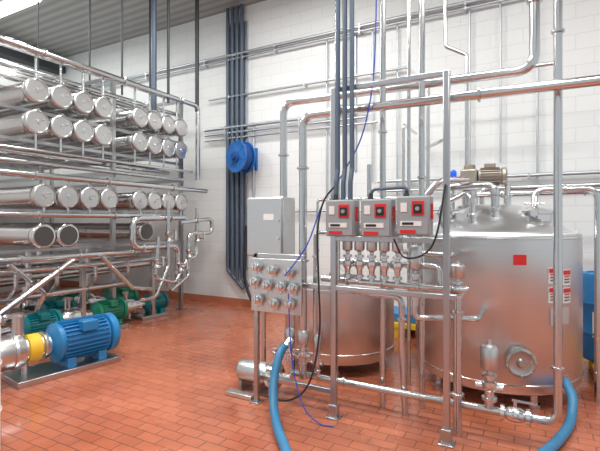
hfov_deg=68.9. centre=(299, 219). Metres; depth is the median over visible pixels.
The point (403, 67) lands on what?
pipe
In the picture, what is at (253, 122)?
pipe
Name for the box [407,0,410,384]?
pipe
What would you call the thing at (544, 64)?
pipe
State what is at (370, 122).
pipe
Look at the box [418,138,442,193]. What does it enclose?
pipe
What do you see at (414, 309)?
pipe
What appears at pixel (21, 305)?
pump
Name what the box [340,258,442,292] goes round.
pipe
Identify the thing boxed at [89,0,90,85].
rod
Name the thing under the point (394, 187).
conduit
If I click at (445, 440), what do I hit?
stand
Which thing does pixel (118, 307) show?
pump
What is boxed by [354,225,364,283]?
valve
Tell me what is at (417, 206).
switch
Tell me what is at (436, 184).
pipe
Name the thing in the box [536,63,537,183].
pipe
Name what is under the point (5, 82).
wall
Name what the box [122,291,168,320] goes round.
pump
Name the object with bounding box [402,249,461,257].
pipe
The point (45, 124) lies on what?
tubular heat exchanger
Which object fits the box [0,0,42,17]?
ceiling lamp
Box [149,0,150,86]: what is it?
rod
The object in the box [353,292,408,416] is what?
pipe
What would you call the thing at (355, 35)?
pipe
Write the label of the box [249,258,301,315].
control panel
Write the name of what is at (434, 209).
pipe
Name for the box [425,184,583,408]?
tank
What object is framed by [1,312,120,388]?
pump
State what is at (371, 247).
valve
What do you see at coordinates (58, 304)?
pump
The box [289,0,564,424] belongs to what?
pipe
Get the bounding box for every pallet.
[394,322,415,337]
[588,360,593,370]
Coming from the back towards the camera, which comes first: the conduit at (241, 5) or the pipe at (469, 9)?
the conduit at (241, 5)
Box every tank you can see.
[284,270,394,374]
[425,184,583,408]
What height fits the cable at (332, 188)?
1.813 m
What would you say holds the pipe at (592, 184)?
on the floor
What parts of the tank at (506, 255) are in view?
leg, sloped lid, leg, manway lid, data plate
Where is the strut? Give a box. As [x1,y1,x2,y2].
[230,21,248,267]
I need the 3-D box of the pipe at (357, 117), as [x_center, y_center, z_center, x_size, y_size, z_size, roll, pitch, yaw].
[-0.391,-1.640,7.768,3.300,0.057,0.120,0,0,29]
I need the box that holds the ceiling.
[0,0,265,56]
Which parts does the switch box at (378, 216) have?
handle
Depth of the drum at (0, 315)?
3.01 m
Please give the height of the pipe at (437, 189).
0.052 m
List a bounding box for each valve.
[285,325,294,365]
[294,330,311,364]
[311,332,323,377]
[342,241,352,278]
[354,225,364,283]
[366,242,376,284]
[379,242,389,282]
[392,226,402,283]
[408,243,421,305]
[451,261,468,298]
[475,339,503,408]
[500,399,533,425]
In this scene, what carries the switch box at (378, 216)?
attached to the stand
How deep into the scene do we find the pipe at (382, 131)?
3.71 m
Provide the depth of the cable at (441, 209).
3.07 m
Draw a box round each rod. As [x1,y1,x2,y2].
[37,0,38,70]
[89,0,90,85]
[121,0,122,94]
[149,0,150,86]
[167,0,169,102]
[195,0,198,111]
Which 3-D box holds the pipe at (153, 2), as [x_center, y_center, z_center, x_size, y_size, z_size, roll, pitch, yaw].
[-2.386,-2.900,7.133,0.089,2.200,0.089,0,0,29]
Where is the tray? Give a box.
[226,388,253,400]
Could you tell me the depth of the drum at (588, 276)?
4.37 m
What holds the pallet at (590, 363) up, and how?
on the floor
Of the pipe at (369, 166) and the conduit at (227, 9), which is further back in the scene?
the conduit at (227, 9)
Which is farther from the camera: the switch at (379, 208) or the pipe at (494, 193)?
the pipe at (494, 193)
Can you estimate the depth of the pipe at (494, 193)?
3.96 m
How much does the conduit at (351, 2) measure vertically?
3.849 m
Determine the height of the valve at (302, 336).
0.356 m
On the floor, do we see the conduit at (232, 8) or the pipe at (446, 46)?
the pipe at (446, 46)
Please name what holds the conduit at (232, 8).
attached to the strut
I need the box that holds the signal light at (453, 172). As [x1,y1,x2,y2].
[451,170,461,211]
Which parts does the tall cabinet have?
mounting leg, door, mounting leg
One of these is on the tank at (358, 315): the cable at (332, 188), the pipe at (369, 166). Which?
the pipe at (369, 166)
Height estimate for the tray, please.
0.040 m
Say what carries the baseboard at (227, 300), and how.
attached to the wall at (270, 21)
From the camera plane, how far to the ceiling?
8.76 m
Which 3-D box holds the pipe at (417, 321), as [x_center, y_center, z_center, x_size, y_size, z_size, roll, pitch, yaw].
[0.972,0.805,5.759,1.274,1.589,0.080,0,0,36]
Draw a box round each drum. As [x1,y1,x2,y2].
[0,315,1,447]
[583,270,593,361]
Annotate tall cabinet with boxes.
[247,197,294,368]
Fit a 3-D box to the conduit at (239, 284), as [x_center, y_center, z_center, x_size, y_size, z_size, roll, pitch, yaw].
[-1.117,-1.352,8.140,0.196,5.296,0.068,0,0,29]
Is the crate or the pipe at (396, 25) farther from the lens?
the pipe at (396, 25)
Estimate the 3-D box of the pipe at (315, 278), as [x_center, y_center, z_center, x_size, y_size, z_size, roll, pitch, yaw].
[0.135,0.950,3.853,0.040,0.900,0.040,0,0,29]
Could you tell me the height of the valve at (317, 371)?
0.396 m
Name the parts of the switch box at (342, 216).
handle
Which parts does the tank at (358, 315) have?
manway lid, lid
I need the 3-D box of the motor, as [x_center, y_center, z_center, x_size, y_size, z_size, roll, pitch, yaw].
[1.815,-0.335,4.362,0.470,0.450,0.238,0,0,29]
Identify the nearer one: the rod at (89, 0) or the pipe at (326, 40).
the rod at (89, 0)
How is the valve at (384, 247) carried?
attached to the pipe at (418, 286)
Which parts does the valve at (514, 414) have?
lever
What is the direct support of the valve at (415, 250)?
on the pipe at (414, 309)
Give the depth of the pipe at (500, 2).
6.04 m
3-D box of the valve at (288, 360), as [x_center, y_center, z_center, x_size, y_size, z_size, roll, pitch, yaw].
[-0.091,1.122,3.918,0.140,0.356,0.094,0,0,29]
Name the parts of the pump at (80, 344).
plate, motor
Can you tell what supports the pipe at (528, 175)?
attached to the wall at (270, 21)
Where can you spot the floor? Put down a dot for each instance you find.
(171, 379)
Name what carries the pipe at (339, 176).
attached to the ceiling
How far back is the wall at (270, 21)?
7.04 m
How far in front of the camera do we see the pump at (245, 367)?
4.05 m
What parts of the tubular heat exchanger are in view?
frame post, frame post, frame post, frame post, frame post, frame post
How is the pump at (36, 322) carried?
on the floor
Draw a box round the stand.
[249,69,456,447]
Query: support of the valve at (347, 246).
attached to the pipe at (418, 286)
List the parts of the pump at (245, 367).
motor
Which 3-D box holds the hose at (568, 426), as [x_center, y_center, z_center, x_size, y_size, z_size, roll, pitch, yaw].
[1.755,1.437,3.076,0.223,0.321,1.738,0,0,38]
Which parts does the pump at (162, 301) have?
plate, motor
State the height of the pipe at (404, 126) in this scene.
2.922 m
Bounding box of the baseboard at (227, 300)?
[60,280,250,305]
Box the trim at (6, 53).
[0,46,64,74]
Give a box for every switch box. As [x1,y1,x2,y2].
[326,194,359,235]
[361,193,395,236]
[397,190,433,235]
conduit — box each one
[226,8,234,276]
[231,7,239,282]
[235,5,244,289]
[240,4,249,286]
[334,0,339,196]
[341,0,346,199]
[348,0,353,199]
[370,186,408,192]
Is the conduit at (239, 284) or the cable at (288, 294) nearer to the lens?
the cable at (288, 294)
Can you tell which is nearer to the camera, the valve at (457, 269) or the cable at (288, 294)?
the valve at (457, 269)
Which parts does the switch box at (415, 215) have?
handle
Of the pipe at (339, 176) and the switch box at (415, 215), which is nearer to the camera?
the switch box at (415, 215)
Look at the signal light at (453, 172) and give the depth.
4.38 m
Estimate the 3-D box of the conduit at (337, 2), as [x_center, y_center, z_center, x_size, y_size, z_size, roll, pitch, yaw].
[0.293,-2.076,3.462,0.038,3.849,0.073,0,0,29]
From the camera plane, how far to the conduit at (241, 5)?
8.09 m
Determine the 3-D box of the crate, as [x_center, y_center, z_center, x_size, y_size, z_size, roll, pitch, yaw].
[1.508,1.350,6.236,0.700,0.120,0.500,0,0,29]
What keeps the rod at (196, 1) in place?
hanging from the ceiling
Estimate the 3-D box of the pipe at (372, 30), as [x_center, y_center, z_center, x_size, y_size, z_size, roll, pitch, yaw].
[1.152,-1.810,6.942,0.028,2.420,0.028,0,0,29]
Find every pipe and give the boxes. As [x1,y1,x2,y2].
[87,0,508,91]
[91,0,485,87]
[151,0,156,109]
[204,116,324,131]
[204,116,365,136]
[204,121,377,141]
[208,66,406,100]
[246,208,461,212]
[253,122,254,257]
[278,0,542,196]
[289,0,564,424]
[297,74,599,379]
[312,164,371,276]
[313,276,317,379]
[316,124,416,250]
[321,275,466,294]
[326,40,327,197]
[338,176,339,280]
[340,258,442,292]
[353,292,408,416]
[354,34,356,170]
[360,222,418,349]
[372,30,372,181]
[377,170,599,182]
[377,184,529,192]
[378,0,386,408]
[396,25,397,219]
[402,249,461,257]
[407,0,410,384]
[411,177,468,290]
[411,306,486,321]
[417,0,426,409]
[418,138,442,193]
[426,61,552,189]
[436,191,472,226]
[442,181,501,206]
[443,0,468,164]
[451,299,463,437]
[455,188,599,197]
[469,9,470,163]
[479,182,599,204]
[499,2,500,161]
[531,184,599,403]
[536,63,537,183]
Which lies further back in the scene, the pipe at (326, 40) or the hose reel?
the hose reel
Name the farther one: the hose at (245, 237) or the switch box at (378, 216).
the hose at (245, 237)
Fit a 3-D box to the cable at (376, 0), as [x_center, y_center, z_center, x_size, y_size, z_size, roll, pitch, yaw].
[0.245,-1.773,3.526,0.745,4.453,0.084,0,0,1]
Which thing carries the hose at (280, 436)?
on the floor
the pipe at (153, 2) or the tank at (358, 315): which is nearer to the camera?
the tank at (358, 315)
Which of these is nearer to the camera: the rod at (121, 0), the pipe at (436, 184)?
the pipe at (436, 184)
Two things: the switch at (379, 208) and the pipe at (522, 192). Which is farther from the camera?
the pipe at (522, 192)
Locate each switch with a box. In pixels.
[338,204,348,216]
[374,203,385,216]
[412,201,423,214]
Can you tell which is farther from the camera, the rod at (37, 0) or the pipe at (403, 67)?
the pipe at (403, 67)
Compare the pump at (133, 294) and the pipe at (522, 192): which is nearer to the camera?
the pipe at (522, 192)
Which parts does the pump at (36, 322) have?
motor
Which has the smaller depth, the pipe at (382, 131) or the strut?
the pipe at (382, 131)
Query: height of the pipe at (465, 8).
0.052 m
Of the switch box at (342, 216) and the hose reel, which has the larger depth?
the hose reel
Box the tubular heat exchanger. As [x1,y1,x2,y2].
[0,35,213,316]
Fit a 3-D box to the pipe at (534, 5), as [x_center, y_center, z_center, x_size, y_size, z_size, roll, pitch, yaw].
[0.869,-1.500,4.137,2.500,5.000,0.120,0,0,29]
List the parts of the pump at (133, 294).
motor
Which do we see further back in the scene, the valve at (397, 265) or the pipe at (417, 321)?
the pipe at (417, 321)
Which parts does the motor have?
motor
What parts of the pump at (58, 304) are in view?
motor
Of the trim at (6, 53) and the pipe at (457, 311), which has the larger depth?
the trim at (6, 53)
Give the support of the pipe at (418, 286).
attached to the pipe at (457, 311)
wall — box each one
[0,57,60,292]
[61,0,599,306]
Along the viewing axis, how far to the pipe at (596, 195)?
3.82 m
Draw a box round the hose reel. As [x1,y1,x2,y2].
[226,140,257,173]
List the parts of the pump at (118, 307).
motor, plate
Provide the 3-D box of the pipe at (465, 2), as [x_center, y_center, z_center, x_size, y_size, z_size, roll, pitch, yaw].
[0.576,-3.100,7.243,12.900,0.078,0.120,0,0,29]
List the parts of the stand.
post, post, post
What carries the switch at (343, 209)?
attached to the switch box at (342, 216)
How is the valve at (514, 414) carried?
attached to the pipe at (558, 30)
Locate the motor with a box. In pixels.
[457,163,507,208]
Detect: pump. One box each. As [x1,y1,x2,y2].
[0,299,76,325]
[1,309,63,335]
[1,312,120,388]
[14,286,78,310]
[60,297,127,328]
[74,286,138,317]
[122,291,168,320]
[236,348,294,392]
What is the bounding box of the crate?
[394,306,415,323]
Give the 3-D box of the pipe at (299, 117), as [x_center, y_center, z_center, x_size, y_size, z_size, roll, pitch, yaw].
[-0.391,-1.740,7.768,3.300,0.073,0.120,0,0,29]
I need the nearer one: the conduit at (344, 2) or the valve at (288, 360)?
the conduit at (344, 2)
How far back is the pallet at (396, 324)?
5.95 m
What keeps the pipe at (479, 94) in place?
attached to the pipe at (339, 176)
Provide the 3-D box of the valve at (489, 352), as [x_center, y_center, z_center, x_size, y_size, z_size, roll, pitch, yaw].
[1.398,1.133,3.224,0.189,0.495,0.127,0,0,29]
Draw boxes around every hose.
[243,225,250,301]
[269,337,294,450]
[537,375,577,450]
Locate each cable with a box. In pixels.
[259,186,333,401]
[284,0,376,275]
[288,294,332,426]
[393,184,445,258]
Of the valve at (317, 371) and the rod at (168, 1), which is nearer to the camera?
the valve at (317, 371)
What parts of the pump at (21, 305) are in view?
motor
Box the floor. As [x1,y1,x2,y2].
[0,285,599,450]
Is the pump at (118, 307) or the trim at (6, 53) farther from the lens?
the trim at (6, 53)
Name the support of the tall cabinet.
on the floor
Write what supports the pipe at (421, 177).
on the floor
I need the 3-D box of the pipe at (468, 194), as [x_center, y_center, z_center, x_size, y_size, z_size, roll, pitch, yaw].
[1.447,-0.099,4.057,0.358,0.328,0.093,0,0,39]

